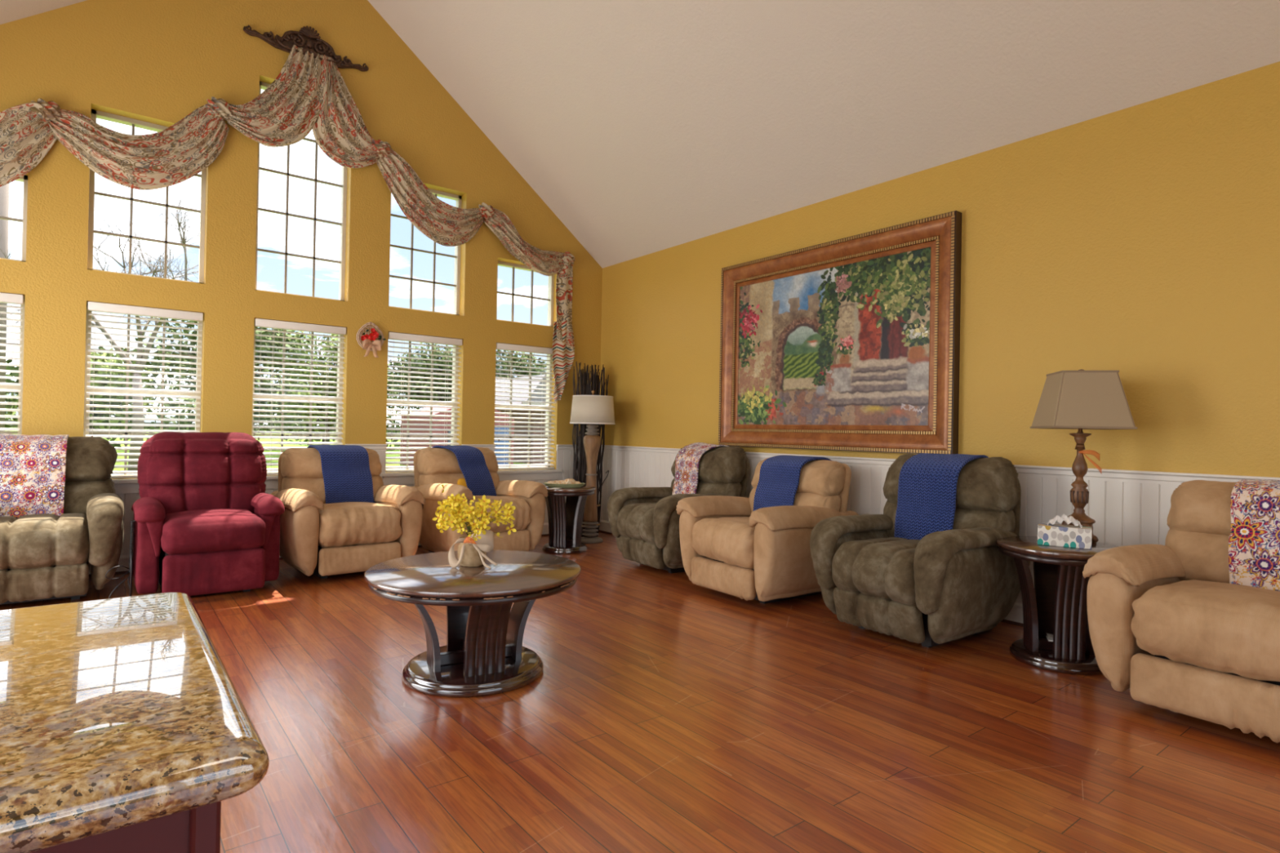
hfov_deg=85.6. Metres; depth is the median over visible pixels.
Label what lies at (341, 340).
window
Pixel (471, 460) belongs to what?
knitted throw
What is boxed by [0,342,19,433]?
window blind
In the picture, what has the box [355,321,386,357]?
floral wreath
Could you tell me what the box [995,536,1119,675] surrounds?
side table
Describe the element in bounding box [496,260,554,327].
window
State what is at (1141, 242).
wall
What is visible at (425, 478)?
lumbar cushion
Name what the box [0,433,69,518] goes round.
throw
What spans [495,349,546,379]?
tree
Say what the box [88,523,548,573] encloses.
baseboard
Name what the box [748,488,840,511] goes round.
lumbar cushion
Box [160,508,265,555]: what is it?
seat cushion
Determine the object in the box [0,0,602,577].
wall
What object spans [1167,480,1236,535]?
cushion
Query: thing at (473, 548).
flower pot
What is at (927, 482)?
knitted throw
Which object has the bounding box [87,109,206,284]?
window
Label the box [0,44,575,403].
valance
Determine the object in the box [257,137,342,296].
grille
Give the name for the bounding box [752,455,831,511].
knitted throw
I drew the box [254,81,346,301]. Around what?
window
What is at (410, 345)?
window
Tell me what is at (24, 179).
window
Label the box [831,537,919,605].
seat cushion
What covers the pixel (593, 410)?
floor lamp
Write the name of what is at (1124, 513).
wainscoting
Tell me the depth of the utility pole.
16.16 m
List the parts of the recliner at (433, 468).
panel, arm panel, arm panel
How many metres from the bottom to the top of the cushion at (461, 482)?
0.146 m
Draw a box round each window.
[0,175,27,262]
[0,296,25,434]
[83,302,202,475]
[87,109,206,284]
[251,326,343,472]
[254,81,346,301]
[386,341,458,470]
[388,188,462,315]
[494,351,552,467]
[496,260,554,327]
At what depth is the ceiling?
4.55 m
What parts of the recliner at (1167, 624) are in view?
arm panel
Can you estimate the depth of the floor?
2.37 m
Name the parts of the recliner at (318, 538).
panel, arm panel, arm panel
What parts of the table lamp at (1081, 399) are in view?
lamp stem, lamp shade, shade trim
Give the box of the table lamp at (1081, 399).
[1030,368,1137,542]
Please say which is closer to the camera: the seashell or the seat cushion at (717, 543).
the seat cushion at (717, 543)
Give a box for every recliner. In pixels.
[0,436,124,604]
[105,431,284,598]
[270,447,425,578]
[411,447,547,552]
[607,445,749,573]
[676,457,858,604]
[809,453,1030,647]
[1082,480,1279,742]
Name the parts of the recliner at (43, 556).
arm panel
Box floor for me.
[0,531,1279,852]
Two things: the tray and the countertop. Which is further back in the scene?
the tray
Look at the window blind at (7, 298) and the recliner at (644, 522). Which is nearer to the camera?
the window blind at (7, 298)
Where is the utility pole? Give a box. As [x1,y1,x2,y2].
[0,183,8,427]
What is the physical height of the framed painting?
1.476 m
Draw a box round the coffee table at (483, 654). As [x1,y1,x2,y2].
[364,550,580,697]
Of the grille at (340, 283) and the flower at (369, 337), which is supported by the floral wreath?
the flower at (369, 337)
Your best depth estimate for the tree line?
29.06 m
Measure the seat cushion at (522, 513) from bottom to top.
0.290 m
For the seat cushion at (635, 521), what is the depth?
5.20 m
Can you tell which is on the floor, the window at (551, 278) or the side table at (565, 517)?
the side table at (565, 517)
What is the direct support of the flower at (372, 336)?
on the floral wreath
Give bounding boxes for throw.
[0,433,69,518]
[306,444,375,503]
[431,444,497,496]
[672,442,728,494]
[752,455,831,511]
[893,453,989,539]
[1228,479,1279,591]
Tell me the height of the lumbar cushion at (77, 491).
0.295 m
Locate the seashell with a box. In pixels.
[564,478,576,484]
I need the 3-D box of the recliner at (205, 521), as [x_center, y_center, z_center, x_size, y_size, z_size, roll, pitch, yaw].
[-2.819,0.536,4.396,0.912,0.997,0.939,1,0,-38]
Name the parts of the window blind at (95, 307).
pull cord, ladder cord, rail, ladder cord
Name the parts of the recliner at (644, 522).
arm panel, arm panel, panel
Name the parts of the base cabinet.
corner post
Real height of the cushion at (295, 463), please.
0.251 m
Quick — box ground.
[11,428,533,474]
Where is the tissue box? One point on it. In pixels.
(1077, 535)
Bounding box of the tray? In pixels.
[543,482,585,488]
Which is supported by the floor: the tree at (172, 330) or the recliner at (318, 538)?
the recliner at (318, 538)
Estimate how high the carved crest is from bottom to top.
0.250 m
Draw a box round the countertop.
[0,591,269,852]
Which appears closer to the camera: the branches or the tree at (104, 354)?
the branches
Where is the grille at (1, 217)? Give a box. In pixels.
[0,216,22,222]
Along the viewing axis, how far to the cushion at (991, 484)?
3.66 m
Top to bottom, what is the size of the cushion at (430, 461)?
0.256 m
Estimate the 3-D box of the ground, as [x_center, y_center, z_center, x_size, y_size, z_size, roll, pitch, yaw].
[-29.964,1.122,62.991,150.000,0.230,123.761,1,0,-38]
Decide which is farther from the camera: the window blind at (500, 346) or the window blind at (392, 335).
the window blind at (500, 346)
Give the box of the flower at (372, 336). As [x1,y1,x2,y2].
[368,333,377,340]
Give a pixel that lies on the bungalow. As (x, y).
(524, 377)
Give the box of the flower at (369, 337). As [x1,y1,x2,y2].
[364,333,371,340]
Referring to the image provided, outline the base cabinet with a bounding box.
[31,801,221,852]
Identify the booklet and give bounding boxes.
[1045,632,1053,641]
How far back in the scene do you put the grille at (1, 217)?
4.53 m
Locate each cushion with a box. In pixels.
[0,513,88,569]
[63,478,115,515]
[65,436,117,481]
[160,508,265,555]
[280,447,382,478]
[317,502,401,547]
[417,447,498,475]
[418,471,499,489]
[457,478,466,487]
[468,495,530,533]
[617,502,656,543]
[671,445,746,484]
[671,478,741,496]
[691,516,755,569]
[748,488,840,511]
[751,457,845,496]
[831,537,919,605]
[883,453,1018,512]
[883,500,1015,537]
[1130,579,1279,681]
[1164,528,1229,583]
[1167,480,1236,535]
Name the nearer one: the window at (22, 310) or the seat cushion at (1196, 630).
the seat cushion at (1196, 630)
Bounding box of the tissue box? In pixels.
[1037,513,1092,549]
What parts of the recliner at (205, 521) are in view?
control cord, arm panel, arm panel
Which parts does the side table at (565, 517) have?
leg, leg, leg, leg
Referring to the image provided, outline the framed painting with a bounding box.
[718,210,961,453]
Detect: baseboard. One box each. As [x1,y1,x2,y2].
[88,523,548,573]
[599,520,1023,623]
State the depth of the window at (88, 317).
4.92 m
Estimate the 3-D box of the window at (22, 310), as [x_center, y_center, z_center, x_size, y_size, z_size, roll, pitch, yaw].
[-4.355,-0.258,4.383,0.680,1.213,0.070,1,0,-38]
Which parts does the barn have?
door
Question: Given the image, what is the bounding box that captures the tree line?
[4,333,423,450]
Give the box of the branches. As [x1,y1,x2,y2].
[572,361,608,537]
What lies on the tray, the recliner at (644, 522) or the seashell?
the seashell
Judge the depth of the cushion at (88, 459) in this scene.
4.42 m
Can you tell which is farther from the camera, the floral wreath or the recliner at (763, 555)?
the floral wreath
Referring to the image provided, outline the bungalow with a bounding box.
[494,373,546,463]
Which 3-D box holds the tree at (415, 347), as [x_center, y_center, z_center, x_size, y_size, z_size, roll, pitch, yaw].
[-8.293,-1.167,28.652,4.086,4.763,3.742,1,0,8]
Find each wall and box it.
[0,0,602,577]
[600,61,1279,477]
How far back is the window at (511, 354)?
6.90 m
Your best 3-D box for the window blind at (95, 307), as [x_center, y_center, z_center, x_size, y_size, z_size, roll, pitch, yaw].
[-3.502,-0.239,4.899,0.664,1.206,0.071,1,0,-38]
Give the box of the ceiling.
[0,0,1279,268]
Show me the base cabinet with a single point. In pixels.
(196, 830)
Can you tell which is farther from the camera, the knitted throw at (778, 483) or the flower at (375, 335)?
the flower at (375, 335)
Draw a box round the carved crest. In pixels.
[243,25,368,71]
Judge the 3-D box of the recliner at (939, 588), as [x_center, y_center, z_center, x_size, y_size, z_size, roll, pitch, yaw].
[1.511,0.633,3.758,0.924,0.954,0.822,1,0,-35]
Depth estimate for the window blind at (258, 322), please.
5.49 m
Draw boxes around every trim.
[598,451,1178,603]
[601,444,1279,485]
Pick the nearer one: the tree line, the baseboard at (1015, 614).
the baseboard at (1015, 614)
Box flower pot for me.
[431,484,516,568]
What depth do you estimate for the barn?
20.66 m
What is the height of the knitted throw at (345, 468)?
0.450 m
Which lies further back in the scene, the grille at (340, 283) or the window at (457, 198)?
the window at (457, 198)
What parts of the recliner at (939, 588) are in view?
arm panel, arm panel, panel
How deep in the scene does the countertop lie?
0.50 m
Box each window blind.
[0,292,24,431]
[85,301,203,478]
[252,318,346,475]
[385,332,462,472]
[493,342,555,470]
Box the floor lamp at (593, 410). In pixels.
[569,390,615,543]
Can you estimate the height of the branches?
1.728 m
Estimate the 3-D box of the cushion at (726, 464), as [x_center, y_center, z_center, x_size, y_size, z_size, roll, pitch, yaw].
[0.546,0.311,5.600,0.334,0.330,0.753,1,0,-34]
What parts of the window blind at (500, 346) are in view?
ladder cord, rail, ladder cord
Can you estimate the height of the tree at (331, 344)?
4.969 m
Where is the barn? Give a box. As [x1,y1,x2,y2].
[400,400,514,466]
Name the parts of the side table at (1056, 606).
leg, leg, leg, leg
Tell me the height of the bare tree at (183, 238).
6.552 m
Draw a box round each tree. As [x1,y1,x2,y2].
[0,191,199,471]
[4,347,155,439]
[151,318,324,436]
[266,329,337,445]
[387,342,453,409]
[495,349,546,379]
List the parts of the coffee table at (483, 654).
leg, leg, leg, leg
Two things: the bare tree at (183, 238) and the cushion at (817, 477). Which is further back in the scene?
the bare tree at (183, 238)
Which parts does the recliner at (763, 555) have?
arm panel, arm panel, panel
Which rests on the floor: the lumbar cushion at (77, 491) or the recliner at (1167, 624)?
the recliner at (1167, 624)
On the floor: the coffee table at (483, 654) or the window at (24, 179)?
the coffee table at (483, 654)
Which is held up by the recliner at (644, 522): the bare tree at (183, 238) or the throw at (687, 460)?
the throw at (687, 460)
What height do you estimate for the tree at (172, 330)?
5.279 m
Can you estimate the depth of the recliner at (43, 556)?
3.97 m
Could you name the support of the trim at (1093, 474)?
attached to the wall at (1141, 242)
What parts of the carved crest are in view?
plate, plate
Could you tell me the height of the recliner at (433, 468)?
0.887 m
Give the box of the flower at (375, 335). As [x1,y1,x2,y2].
[372,331,378,337]
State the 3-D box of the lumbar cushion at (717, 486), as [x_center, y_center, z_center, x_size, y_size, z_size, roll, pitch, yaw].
[0.503,0.541,5.578,0.274,0.293,0.748,1,0,-34]
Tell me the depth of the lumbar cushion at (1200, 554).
2.93 m
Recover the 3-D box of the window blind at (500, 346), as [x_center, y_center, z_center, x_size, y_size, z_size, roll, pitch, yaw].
[-1.118,-0.183,6.751,0.664,1.206,0.071,1,0,-38]
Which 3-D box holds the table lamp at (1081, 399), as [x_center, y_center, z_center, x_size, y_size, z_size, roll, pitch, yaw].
[2.144,0.148,3.368,0.347,0.856,0.347,1,0,13]
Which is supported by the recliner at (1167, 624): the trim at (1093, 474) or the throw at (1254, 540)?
the throw at (1254, 540)
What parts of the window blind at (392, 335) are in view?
pull cord, rail, ladder cord, ladder cord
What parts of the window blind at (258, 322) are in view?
pull cord, ladder cord, rail, ladder cord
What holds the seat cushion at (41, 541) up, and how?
on the recliner at (43, 556)
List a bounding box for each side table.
[542,484,595,554]
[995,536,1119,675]
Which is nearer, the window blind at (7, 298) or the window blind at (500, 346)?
the window blind at (7, 298)
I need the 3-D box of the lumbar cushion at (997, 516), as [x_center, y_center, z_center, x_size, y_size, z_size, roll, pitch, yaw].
[1.702,0.554,3.892,0.275,0.296,0.750,1,0,-35]
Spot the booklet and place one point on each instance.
(1050, 637)

